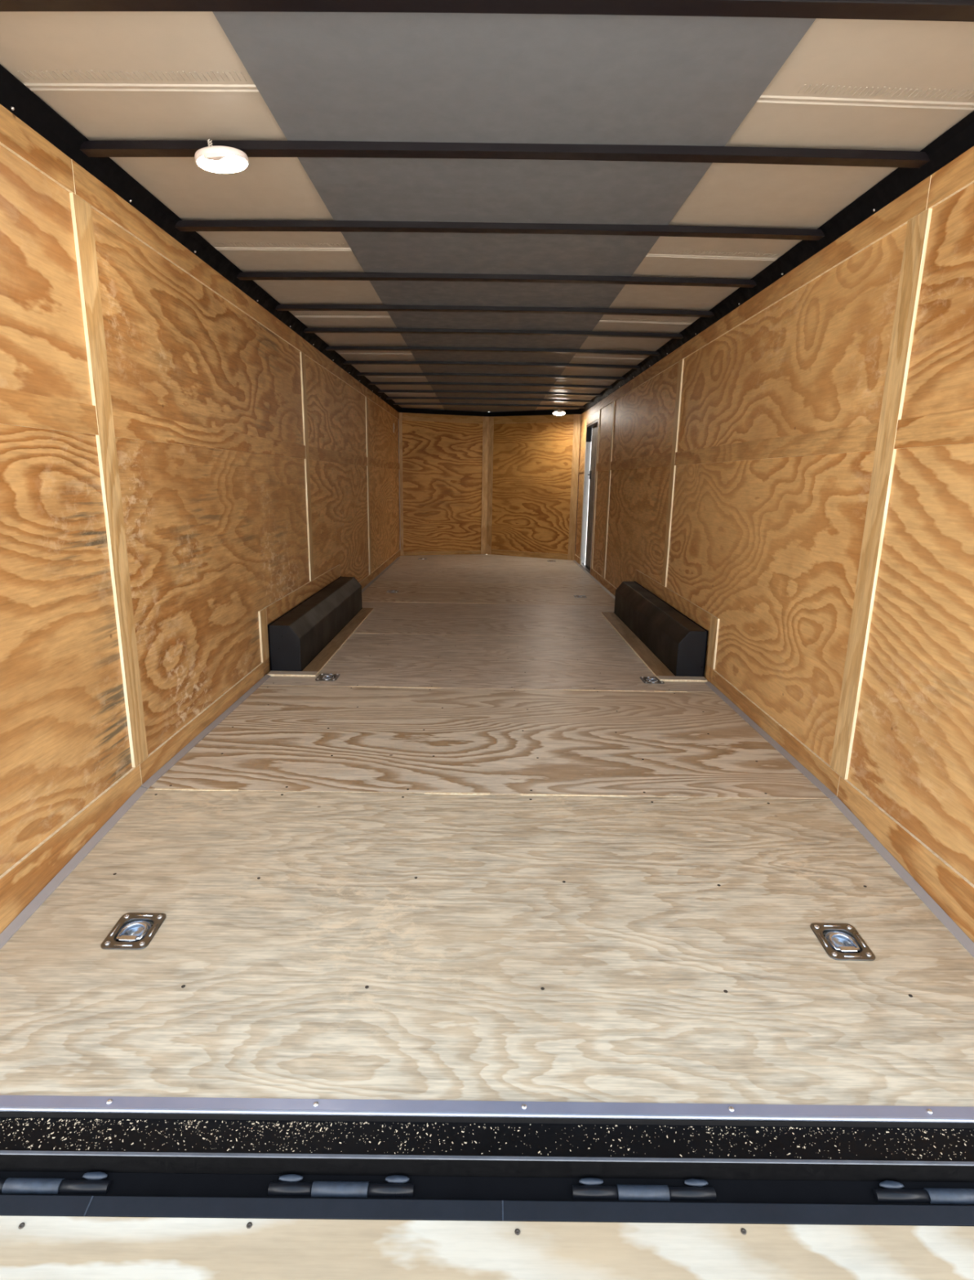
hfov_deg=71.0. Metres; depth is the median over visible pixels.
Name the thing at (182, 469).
wall
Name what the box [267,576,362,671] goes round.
wheel well cover
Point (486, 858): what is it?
floor
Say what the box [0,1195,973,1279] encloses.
door
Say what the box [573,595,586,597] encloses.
ring
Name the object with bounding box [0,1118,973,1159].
chips
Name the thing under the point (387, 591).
ring
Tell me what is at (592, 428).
door
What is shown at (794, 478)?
wall
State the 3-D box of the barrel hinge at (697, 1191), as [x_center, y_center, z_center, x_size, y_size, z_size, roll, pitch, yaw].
[0.277,0.979,1.209,0.252,0.027,0.037,1,13,0]
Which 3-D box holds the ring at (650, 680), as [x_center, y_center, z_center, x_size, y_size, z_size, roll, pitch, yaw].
[0.916,0.229,3.791,0.115,0.022,0.128,1,13,0]
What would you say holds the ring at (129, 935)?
on the floor
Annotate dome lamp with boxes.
[194,138,248,173]
[552,408,564,415]
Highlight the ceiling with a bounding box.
[0,0,973,416]
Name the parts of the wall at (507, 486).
panel, rail, rail, rail, rail, panel, panel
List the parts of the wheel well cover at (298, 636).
plate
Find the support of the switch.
attached to the dome lamp at (217, 158)
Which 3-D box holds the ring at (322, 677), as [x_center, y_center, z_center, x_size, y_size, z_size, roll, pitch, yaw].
[-0.872,0.209,3.740,0.115,0.022,0.128,1,13,0]
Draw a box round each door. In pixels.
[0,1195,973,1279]
[580,419,598,573]
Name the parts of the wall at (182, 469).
rail, panel, rail, panel, rail, rail, panel, rail, rail, panel, box trim, box trim, rail, panel, rail, panel, rail, rail, panel, rail, panel, rail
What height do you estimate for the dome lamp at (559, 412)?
0.072 m
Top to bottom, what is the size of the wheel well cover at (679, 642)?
0.274 m
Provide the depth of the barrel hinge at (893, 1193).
1.21 m
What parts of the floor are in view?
panel, panel, panel, panel, panel, panel, panel, panel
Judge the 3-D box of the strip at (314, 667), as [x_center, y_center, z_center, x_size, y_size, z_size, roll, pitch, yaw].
[-1.077,-0.035,4.725,0.264,0.010,2.010,1,13,0]
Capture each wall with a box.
[0,103,400,933]
[398,408,581,559]
[574,146,973,942]
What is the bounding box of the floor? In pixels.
[0,554,973,1123]
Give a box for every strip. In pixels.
[266,608,373,676]
[600,612,706,681]
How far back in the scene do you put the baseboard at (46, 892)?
2.15 m
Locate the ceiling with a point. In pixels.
(467, 207)
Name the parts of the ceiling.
liner panel, liner panel, rail, liner panel, liner panel, liner panel, liner panel, liner panel, liner panel, rail, panel, liner panel, liner panel, liner panel, liner panel, liner panel, liner panel, rail, liner panel, liner panel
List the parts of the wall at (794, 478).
rail, rail, door trim, panel, door trim, panel, door trim, rail, rail, rail, rail, panel, rail, panel, rail, box trim, box trim, panel, rail, rail, panel, rail, rail, panel, rail, panel, rail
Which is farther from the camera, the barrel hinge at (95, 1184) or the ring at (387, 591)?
the ring at (387, 591)
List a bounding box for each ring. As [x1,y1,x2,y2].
[100,912,165,950]
[315,673,340,680]
[386,590,399,592]
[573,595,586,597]
[640,676,664,684]
[809,923,875,960]
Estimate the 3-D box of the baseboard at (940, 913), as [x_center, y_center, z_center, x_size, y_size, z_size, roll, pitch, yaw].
[1.206,-0.099,5.365,0.025,0.101,8.354,1,13,0]
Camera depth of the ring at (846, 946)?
1.73 m
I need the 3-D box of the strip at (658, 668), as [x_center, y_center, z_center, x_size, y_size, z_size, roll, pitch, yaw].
[1.086,-0.001,4.740,0.264,0.010,1.975,1,13,0]
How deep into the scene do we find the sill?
1.24 m
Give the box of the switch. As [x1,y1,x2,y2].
[203,152,225,160]
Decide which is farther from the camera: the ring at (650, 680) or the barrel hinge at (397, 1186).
the ring at (650, 680)
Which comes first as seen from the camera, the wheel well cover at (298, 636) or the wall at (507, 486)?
the wheel well cover at (298, 636)
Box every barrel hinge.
[0,1171,111,1194]
[267,1173,413,1197]
[571,1177,715,1200]
[871,1180,973,1204]
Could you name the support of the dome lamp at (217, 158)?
attached to the ceiling
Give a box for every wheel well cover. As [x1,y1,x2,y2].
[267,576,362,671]
[613,581,707,676]
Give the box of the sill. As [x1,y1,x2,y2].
[0,1095,973,1205]
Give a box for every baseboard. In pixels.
[0,557,399,949]
[573,560,973,957]
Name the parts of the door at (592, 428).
frame, frame, panel, frame, frame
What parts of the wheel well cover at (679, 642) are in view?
plate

